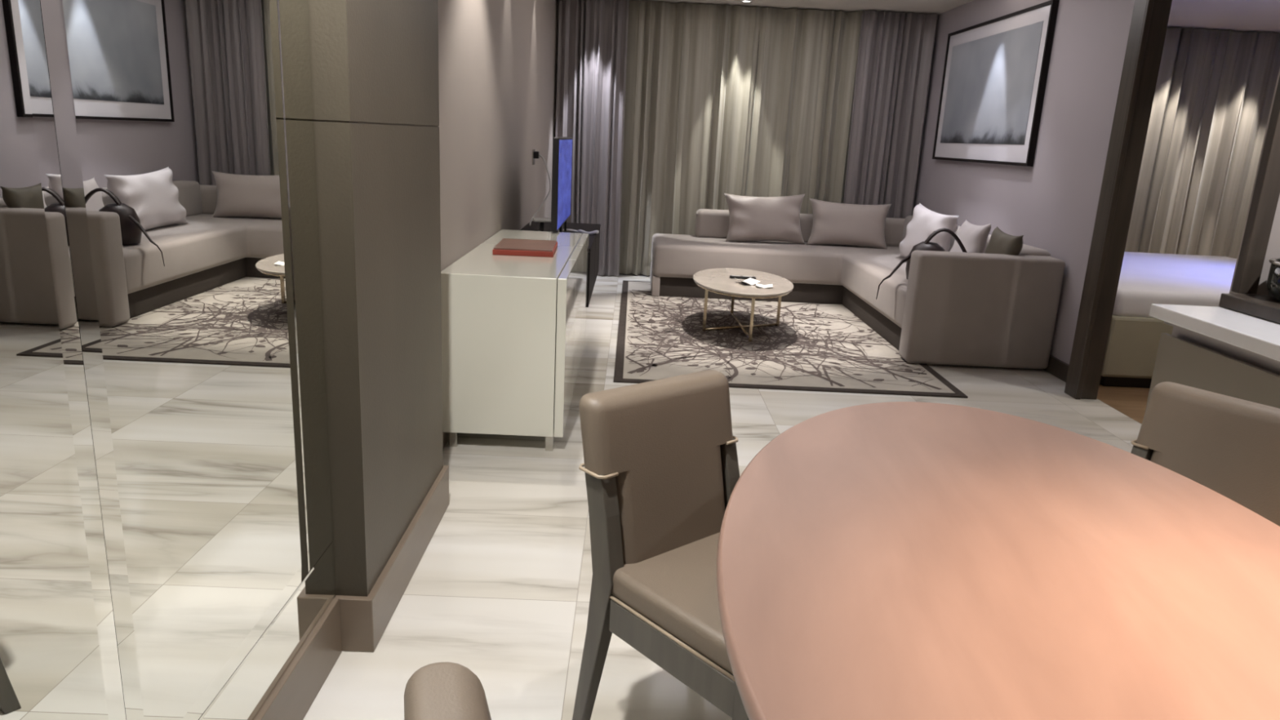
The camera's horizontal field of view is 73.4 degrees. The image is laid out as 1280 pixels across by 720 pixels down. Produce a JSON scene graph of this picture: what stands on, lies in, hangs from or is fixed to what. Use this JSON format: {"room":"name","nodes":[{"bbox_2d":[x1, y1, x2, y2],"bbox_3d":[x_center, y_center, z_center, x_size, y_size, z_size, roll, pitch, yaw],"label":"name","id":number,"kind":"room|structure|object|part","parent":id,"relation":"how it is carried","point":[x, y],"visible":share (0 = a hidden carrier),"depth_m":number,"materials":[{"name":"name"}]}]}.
{"room":"apartment dining area","nodes":[
{"label":"apartment dining area","id":0,"kind":"room"},
{"bbox_2d":[308,0,443,596],"bbox_3d":[-1.048,-0.630,2.477,0.728,2.670,0.940,3,15,-1],"label":"wall column","id":1,"kind":"structure","parent":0,"point":[375,63],"depth_m":2.30,"materials":[{"name":"grey paint"}]},
{"bbox_2d":[333,465,448,652],"bbox_3d":[-0.787,0.597,2.799,0.121,0.160,0.978,3,15,-1],"label":"baseboard","id":2,"kind":"structure","parent":1,"relation":"attached to","point":[364,620],"depth_m":2.52,"materials":[{"name":"brown wood"}]},
{"bbox_2d":[438,0,558,271],"bbox_3d":[-1.136,-1.503,5.809,0.580,2.670,5.950,3,15,-1],"label":"wall","id":3,"kind":"structure","parent":0,"point":[497,59],"depth_m":4.89,"materials":[{"name":"paint"}]},
{"bbox_2d":[442,431,448,448],"bbox_3d":[-0.899,-0.253,6.141,0.015,0.110,5.940,3,15,-1],"label":"baseboard","id":4,"kind":"structure","parent":3,"relation":"attached to","point":[445,435],"depth_m":3.89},
{"bbox_2d":[532,149,539,164],"bbox_3d":[-0.832,-1.622,6.859,0.050,0.120,0.120,3,15,-1],"label":"wall socket","id":5,"kind":"object","parent":3,"relation":"attached to","point":[535,153],"visible":1,"depth_m":6.82,"materials":[{"name":"black plastic"}]},
{"bbox_3d":[-0.852,-1.623,6.859,0.010,0.120,0.120,3,15,-1],"label":"socket plate","id":6,"kind":"part","parent":5,"relation":"part of","materials":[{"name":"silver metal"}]},
{"bbox_2d":[528,154,551,226],"bbox_3d":[-0.768,-1.322,6.651,0.134,0.519,0.546,3,15,-1],"label":"power cable","id":7,"kind":"object","parent":5,"relation":"attached to","point":[540,155],"visible":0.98,"depth_m":6.76,"materials":[{"name":"grey plastic"}]},
{"bbox_2d":[520,221,600,307],"bbox_3d":[-0.605,-0.724,6.216,0.560,0.390,1.570,3,15,-1],"label":"media console","id":8,"kind":"object","parent":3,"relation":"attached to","point":[593,239],"visible":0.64,"depth_m":6.34,"materials":[{"name":"black paint"}]},
{"bbox_2d":[532,217,551,231],"bbox_3d":[-0.660,-0.881,5.762,0.115,0.135,0.180,0,15,-11],"label":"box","id":9,"kind":"object","parent":8,"relation":"on","point":[540,220],"visible":0.46,"depth_m":5.70,"materials":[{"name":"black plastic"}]},
{"bbox_3d":[-0.657,-0.938,5.745,0.115,0.015,0.165,0,15,-11],"label":"panel","id":10,"kind":"part","parent":9,"relation":"part of","materials":[{"name":"grey plastic"}]},
{"bbox_2d":[551,137,579,233],"bbox_3d":[-0.500,-1.148,5.755,0.174,0.670,1.100,3,15,-1],"label":"television","id":11,"kind":"object","parent":8,"relation":"on","point":[562,146],"visible":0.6,"depth_m":5.44,"materials":[{"name":"black plastic"}]},
{"bbox_3d":[-0.536,-0.976,6.171,0.015,0.095,0.024,3,15,-1],"label":"foot post","id":12,"kind":"part","parent":11,"relation":"part of","materials":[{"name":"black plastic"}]},
{"bbox_2d":[577,229,599,234],"bbox_3d":[-0.372,-0.919,6.187,0.152,0.039,0.026,3,15,-1],"label":"remote control","id":13,"kind":"object","parent":8,"relation":"on","point":[595,232],"visible":0.88,"depth_m":6.18,"materials":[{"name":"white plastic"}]},
{"bbox_3d":[-0.334,-0.606,5.845,0.016,0.355,0.760,3,15,-1],"label":"drawer","id":14,"kind":"part","parent":8,"relation":"part of","materials":[{"name":"black paint"}]},
{"bbox_3d":[-0.337,-0.802,6.597,0.016,0.355,0.755,3,15,-1],"label":"drawer","id":15,"kind":"part","parent":8,"relation":"part of","materials":[{"name":"black paint"}]},
{"bbox_2d":[555,0,559,104],"bbox_3d":[2.608,-2.097,8.796,8.100,2.670,0.100,3,15,-1],"label":"wall","id":16,"kind":"structure","parent":0,"point":[558,0],"depth_m":8.46,"materials":[{"name":"paint"}]},
{"bbox_2d":[302,273,1150,719],"bbox_3d":[2.563,0.590,3.978,8.100,0.100,10.780,3,15,-1],"label":"floor","id":17,"kind":"structure","parent":0,"point":[500,589],"depth_m":2.90,"materials":[{"name":"tile"}]},
{"bbox_2d":[404,662,491,719],"bbox_3d":[0.058,0.777,0.899,0.568,0.850,0.444,-1,15,-16],"label":"dining chair","id":18,"kind":"object","parent":17,"relation":"on","point":[440,691],"visible":1,"depth_m":0.87,"materials":[{"name":"beige leather"}]},
{"bbox_2d":[440,229,589,451],"bbox_3d":[-0.608,-0.196,4.612,0.548,0.797,1.770,3,15,-1],"label":"sideboard","id":19,"kind":"object","parent":17,"relation":"on","point":[513,327],"visible":0.96,"depth_m":3.77,"materials":[{"name":"white paint"}]},
{"bbox_3d":[-0.845,0.351,3.891,0.036,0.081,0.036,3,15,-1],"label":"leg","id":20,"kind":"part","parent":19,"relation":"part of","materials":[{"name":"silver metal"}]},
{"bbox_2d":[492,238,557,257],"bbox_3d":[-0.590,-0.587,4.464,0.300,0.034,0.420,2,15,-3],"label":"box","id":21,"kind":"object","parent":19,"relation":"on","point":[506,246],"visible":1,"depth_m":4.31,"materials":[{"name":"red cardboard"}]},
{"bbox_3d":[-0.589,-0.599,4.461,0.290,0.008,0.400,2,15,-3],"label":"lid","id":22,"kind":"part","parent":21,"relation":"part of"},
{"bbox_3d":[-0.411,0.370,3.898,0.036,0.081,0.036,3,15,-1],"label":"leg","id":23,"kind":"part","parent":19,"relation":"part of","materials":[{"name":"silver metal"}]},
{"bbox_3d":[-0.350,-0.074,4.035,0.040,0.717,0.588,3,15,-1],"label":"door","id":24,"kind":"part","parent":19,"relation":"part of","materials":[{"name":"white paint"}]},
{"bbox_3d":[-0.352,-0.223,4.606,0.040,0.717,0.588,3,15,-1],"label":"door","id":25,"kind":"part","parent":19,"relation":"part of","materials":[{"name":"white paint"}]},
{"bbox_3d":[-0.355,-0.372,5.177,0.040,0.717,0.588,3,15,-1],"label":"door","id":26,"kind":"part","parent":19,"relation":"part of","materials":[{"name":"white paint"}]},
{"bbox_2d":[572,369,749,719],"bbox_3d":[0.182,0.518,1.918,0.444,0.850,0.568,-10,19,-40],"label":"dining chair","id":27,"kind":"object","parent":17,"relation":"on","point":[660,464],"visible":0.73,"depth_m":1.90,"materials":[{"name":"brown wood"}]},
{"bbox_3d":[-0.097,0.577,1.957,0.040,0.690,0.136,-10,19,-40],"label":"leg","id":28,"kind":"part","parent":27,"relation":"part of","materials":[{"name":"grey wood"}]},
{"bbox_3d":[0.059,0.260,2.010,0.434,0.410,0.161,-10,19,-40],"label":"backrest","id":29,"kind":"part","parent":27,"relation":"part of","materials":[{"name":"beige leather"}]},
{"bbox_3d":[0.210,0.575,1.897,0.422,0.077,0.450,-10,19,-40],"label":"seat frame","id":30,"kind":"part","parent":27,"relation":"part of","materials":[{"name":"grey wood"}]},
{"bbox_3d":[0.223,0.509,1.868,0.414,0.067,0.440,-10,19,-40],"label":"seat","id":31,"kind":"part","parent":27,"relation":"part of","materials":[{"name":"beige leather"}]},
{"bbox_3d":[0.194,0.526,2.205,0.040,0.690,0.136,-10,19,-40],"label":"leg","id":32,"kind":"part","parent":27,"relation":"part of","materials":[{"name":"grey wood"}]},
{"bbox_3d":[0.195,0.808,1.664,0.040,0.418,0.044,-10,19,-40],"label":"leg","id":33,"kind":"part","parent":27,"relation":"part of","materials":[{"name":"grey wood"}]},
{"bbox_2d":[613,280,968,398],"bbox_3d":[0.881,-0.285,6.791,2.090,0.013,3.620,3,15,-1],"label":"rug","id":34,"kind":"object","parent":17,"relation":"on","point":[816,347],"visible":0.88,"depth_m":5.96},
{"bbox_2d":[693,267,793,342],"bbox_3d":[0.766,-0.425,6.537,0.750,0.372,1.200,3,15,-1],"label":"coffee table","id":35,"kind":"object","parent":34,"relation":"on","point":[717,281],"visible":1,"depth_m":6.37,"materials":[{"name":"beige stone"}]},
{"bbox_3d":[0.487,-0.385,6.381,0.022,0.345,0.022,3,15,-1],"label":"leg","id":36,"kind":"part","parent":35,"relation":"part of","materials":[{"name":"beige metal"}]},
{"bbox_3d":[0.764,-0.538,7.025,0.022,0.345,0.022,3,15,-1],"label":"leg","id":37,"kind":"part","parent":35,"relation":"part of","materials":[{"name":"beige metal"}]},
{"bbox_2d":[729,275,755,279],"bbox_3d":[0.785,-0.632,6.556,0.200,0.018,0.044,4,15,3],"label":"remote control","id":38,"kind":"object","parent":35,"relation":"on","point":[731,276],"visible":1,"depth_m":6.54,"materials":[{"name":"black plastic"}]},
{"bbox_2d":[735,277,759,285],"bbox_3d":[0.792,-0.578,6.332,0.132,0.030,0.160,-3,16,-20],"label":"leaflet","id":39,"kind":"object","parent":35,"relation":"on","point":[749,281],"visible":1,"depth_m":6.33,"materials":[{"name":"white paper"}]},
{"bbox_3d":[0.797,-0.300,6.115,0.022,0.345,0.022,3,15,-1],"label":"leg","id":40,"kind":"part","parent":35,"relation":"part of","materials":[{"name":"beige metal"}]},
{"bbox_2d":[755,283,773,288],"bbox_3d":[0.902,-0.538,6.229,0.121,0.015,0.130,5,15,7],"label":"leaflet","id":41,"kind":"object","parent":35,"relation":"on","point":[762,286],"visible":1,"depth_m":6.22,"materials":[{"name":"white paper"}]},
{"bbox_3d":[1.085,-0.433,6.681,0.022,0.345,0.022,3,15,-1],"label":"leg","id":42,"kind":"part","parent":35,"relation":"part of","materials":[{"name":"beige metal"}]},
{"bbox_2d":[649,208,1065,368],"bbox_3d":[1.443,-0.750,7.112,2.640,0.776,3.070,3,15,-1],"label":"sofa","id":43,"kind":"object","parent":34,"relation":"on","point":[952,308],"visible":0.8,"depth_m":5.75,"materials":[{"name":"beige fabric"}]},
{"bbox_3d":[0.141,-0.780,8.153,0.070,0.186,0.930,3,15,-1],"label":"panel","id":44,"kind":"part","parent":43,"relation":"part of","materials":[{"name":"beige fabric"}]},
{"bbox_2d":[724,193,804,244],"bbox_3d":[1.183,-1.337,8.131,0.792,0.493,0.245,1,15,-6],"label":"cushion","id":45,"kind":"object","parent":43,"relation":"on","point":[776,219],"visible":1,"depth_m":8.05,"materials":[{"name":"fabric"}]},
{"bbox_3d":[1.429,-0.707,7.211,2.620,0.290,2.860,3,15,-1],"label":"seat","id":46,"kind":"part","parent":43,"relation":"part of","materials":[{"name":"beige fabric"}]},
{"bbox_3d":[1.646,-1.289,8.434,2.200,0.280,0.240,3,15,-1],"label":"backrest","id":47,"kind":"part","parent":43,"relation":"part of","materials":[{"name":"beige fabric"}]},
{"bbox_2d":[805,198,891,248],"bbox_3d":[1.981,-1.286,8.147,0.786,0.450,0.233,4,15,3],"label":"cushion","id":48,"kind":"object","parent":43,"relation":"on","point":[833,223],"visible":1,"depth_m":8.07,"materials":[{"name":"fabric"}]},
{"bbox_2d":[875,227,966,299],"bbox_3d":[2.043,-0.698,6.169,0.739,0.513,0.246,1,15,-7],"label":"handbag","id":49,"kind":"object","parent":43,"relation":"on","point":[926,245],"visible":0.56,"depth_m":6.08,"materials":[{"name":"black leather"}]},
{"bbox_3d":[2.180,-0.782,6.130,0.483,0.319,0.050,3,15,-1],"label":"handle","id":50,"kind":"part","parent":49,"relation":"part of","materials":[{"name":"black leather"}]},
{"bbox_2d":[898,203,959,257],"bbox_3d":[2.376,-1.010,7.104,0.235,0.516,0.897,2,15,-3],"label":"cushion","id":51,"kind":"object","parent":43,"relation":"on","point":[925,221],"visible":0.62,"depth_m":6.99,"materials":[{"name":"fabric"}]},
{"bbox_2d":[950,219,991,253],"bbox_3d":[2.409,-0.797,6.333,0.190,0.473,0.520,4,15,3],"label":"cushion","id":52,"kind":"object","parent":43,"relation":"on","point":[974,238],"visible":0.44,"depth_m":6.16,"materials":[{"name":"fabric"}]},
{"bbox_3d":[2.662,-0.911,7.075,0.220,0.330,2.630,3,15,-1],"label":"backrest","id":53,"kind":"part","parent":43,"relation":"part of","materials":[{"name":"beige fabric"}]},
{"bbox_3d":[2.277,-0.336,5.750,0.960,0.742,0.220,3,15,-1],"label":"armrest","id":54,"kind":"part","parent":43,"relation":"part of","materials":[{"name":"beige fabric"}]},
{"bbox_2d":[984,226,1023,255],"bbox_3d":[2.471,-0.681,5.899,0.158,0.439,0.452,3,15,1],"label":"cushion","id":55,"kind":"object","parent":43,"relation":"on","point":[1000,242],"visible":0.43,"depth_m":5.78,"materials":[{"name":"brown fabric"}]},
{"bbox_2d":[716,401,1279,719],"bbox_3d":[0.645,0.704,1.490,1.070,0.750,1.890,5,15,7],"label":"dining table","id":56,"kind":"object","parent":17,"relation":"on","point":[891,560],"visible":1,"depth_m":1.36,"materials":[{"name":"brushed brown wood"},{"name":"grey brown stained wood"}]},
{"bbox_2d":[1099,251,1236,387],"bbox_3d":[4.068,-0.375,6.533,2.300,0.620,2.400,3,15,-1],"label":"bed","id":57,"kind":"object","parent":17,"relation":"on","point":[1145,279],"visible":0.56,"depth_m":5.41,"materials":[{"name":"white fabric"}]},
{"bbox_3d":[4.088,-0.589,6.487,2.280,0.180,2.380,3,15,-1],"label":"mattress","id":58,"kind":"part","parent":57,"relation":"part of","materials":[{"name":"white fabric"}]},
{"bbox_2d":[1130,382,1279,526],"bbox_3d":[1.242,0.539,2.037,0.568,0.850,0.444,-7,17,-33],"label":"dining chair","id":59,"kind":"object","parent":17,"relation":"on","point":[1228,446],"visible":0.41,"depth_m":2.08,"materials":[{"name":"beige leather"}]},
{"bbox_3d":[1.298,0.551,2.319,0.136,0.690,0.040,-7,17,-33],"label":"leg","id":60,"kind":"part","parent":59,"relation":"part of","materials":[{"name":"grey wood"}]},
{"bbox_2d":[1144,320,1279,413],"bbox_3d":[2.364,0.590,2.047,0.960,0.853,2.445,3,15,-1],"label":"base cabinet","id":61,"kind":"object","parent":17,"relation":"on","point":[1185,357],"visible":0.29,"depth_m":2.84,"materials":[{"name":"beige laminate"}]},
{"bbox_2d":[1149,303,1279,361],"bbox_3d":[2.405,0.159,1.922,1.080,0.046,2.520,3,15,-1],"label":"countertop","id":62,"kind":"structure","parent":61,"relation":"on","point":[1255,335],"depth_m":2.83,"materials":[{"name":"white stone"}]},
{"bbox_2d":[1218,293,1279,324],"bbox_3d":[2.342,0.102,1.935,0.450,0.050,2.474,3,15,-1],"label":"ledge","id":63,"kind":"object","parent":62,"relation":"on","point":[1267,308],"visible":1,"depth_m":2.99,"materials":[{"name":"brown wood"}]},
{"bbox_2d":[1266,257,1279,299],"bbox_3d":[2.354,-0.295,2.950,0.326,0.205,0.326,3,15,-1],"label":"glass pot","id":64,"kind":"object","parent":63,"relation":"on","point":[1273,282],"visible":1,"depth_m":2.98,"materials":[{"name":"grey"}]},
{"bbox_2d":[629,0,1279,33],"bbox_3d":[2.695,-2.085,3.281,8.100,0.106,10.780,3,15,-1],"label":"ceiling","id":65,"kind":"structure","parent":0,"point":[1237,15],"depth_m":7.82,"materials":[{"name":"paint"}]},
{"bbox_2d":[555,0,629,275],"bbox_3d":[-0.500,-2.155,8.427,0.698,2.648,0.101,3,15,-1],"label":"drape","id":66,"kind":"object","parent":65,"relation":"hanging from","point":[593,34],"visible":0.73,"depth_m":8.35,"materials":[{"name":"grey fabric"}]},
{"bbox_2d":[618,0,862,275],"bbox_3d":[1.007,-2.125,8.597,2.505,2.648,0.153,3,15,-1],"label":"sheer curtain","id":67,"kind":"object","parent":65,"relation":"hanging from","point":[741,100],"visible":0.66,"depth_m":8.50,"materials":[{"name":"grey fabric"}]},
{"bbox_2d":[741,0,751,2],"bbox_3d":[0.995,-3.351,8.018,0.104,0.006,0.104,3,15,-1],"label":"recessed light","id":68,"kind":"object","parent":65,"relation":"in","point":[742,1],"depth_m":8.01,"materials":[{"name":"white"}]},
{"bbox_2d":[843,10,937,218],"bbox_3d":[2.418,-2.030,8.502,0.726,2.648,0.098,3,15,-1],"label":"drape","id":69,"kind":"object","parent":65,"relation":"hanging from","point":[896,49],"visible":0.7,"depth_m":8.38,"materials":[{"name":"grey fabric"}]},
{"bbox_2d":[1124,26,1279,258],"bbox_3d":[4.740,-1.944,8.607,3.573,2.649,0.164,3,15,-1],"label":"curtain","id":70,"kind":"object","parent":65,"relation":"hanging from","point":[1215,89],"visible":0.28,"depth_m":8.55,"materials":[{"name":"fabric"}]},
{"bbox_2d":[912,0,1134,364],"bbox_3d":[2.841,-1.578,6.850,0.050,2.670,3.930,3,15,-1],"label":"wall","id":71,"kind":"structure","parent":0,"point":[1052,202],"depth_m":5.77,"materials":[{"name":"grey paint"}]},
{"bbox_2d":[932,0,1059,166],"bbox_3d":[2.818,-2.184,6.997,0.044,1.115,2.040,3,15,-1],"label":"framed picture","id":72,"kind":"object","parent":71,"relation":"attached to","point":[995,73],"visible":1,"depth_m":6.75,"materials":[{"name":"black paint"}]},
{"bbox_2d":[940,21,1043,144],"bbox_3d":[2.810,-2.199,6.993,0.002,0.845,1.780,3,15,-1],"label":"print","id":73,"kind":"object","parent":72,"relation":"attached to","point":[992,77],"depth_m":6.83},
{"bbox_2d":[1043,355,1069,382],"bbox_3d":[2.745,-0.340,7.162,0.020,0.110,3.950,3,15,-1],"label":"baseboard","id":74,"kind":"structure","parent":71,"relation":"attached to","point":[1056,367],"depth_m":5.63,"materials":[{"name":"brown wood"}]},
{"bbox_2d":[1064,0,1172,399],"bbox_3d":[2.741,-1.069,4.877,0.135,2.670,0.145,3,15,-1],"label":"door frame","id":75,"kind":"structure","parent":71,"relation":"attached to","point":[1149,18],"depth_m":4.87,"materials":[{"name":"brown wood"}]},
{"bbox_2d":[1229,68,1279,295],"bbox_3d":[2.816,-0.607,3.118,1.130,2.670,0.082,3,15,-1],"label":"wall","id":76,"kind":"structure","parent":0,"point":[1273,251],"depth_m":3.13,"materials":[{"name":"paint"}]},
{"bbox_2d":[1231,75,1279,293],"bbox_3d":[2.253,-1.077,2.927,0.069,1.719,0.040,3,15,-1],"label":"trim","id":77,"kind":"structure","parent":76,"relation":"attached to","point":[1266,193],"depth_m":3.06,"materials":[{"name":"brown wood"}]},
{"bbox_3d":[-1.090,-0.048,0.236,0.625,2.670,3.690,3,15,-1],"label":"wall","id":78,"kind":"structure","parent":0,"visible":0},
{"bbox_2d":[0,0,335,719],"bbox_3d":[-0.767,-0.260,0.801,0.020,2.495,2.488,3,15,-1],"label":"wall mirror","id":79,"kind":"object","parent":78,"relation":"attached to","point":[166,545],"visible":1,"depth_m":1.38,"materials":[{"name":"grey mirror"}]},
{"bbox_3d":[-0.759,-0.316,0.720,0.012,2.325,0.760,3,15,-1],"label":"mirror pane","id":80,"kind":"part","parent":79,"relation":"part of","materials":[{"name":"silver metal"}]},
{"bbox_2d":[253,597,342,719],"bbox_3d":[-0.820,1.180,0.547,0.035,0.165,3.670,3,15,-1],"label":"baseboard","id":81,"kind":"structure","parent":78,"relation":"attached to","point":[299,686],"depth_m":2.09,"materials":[{"name":"brown wood"}]}
]}

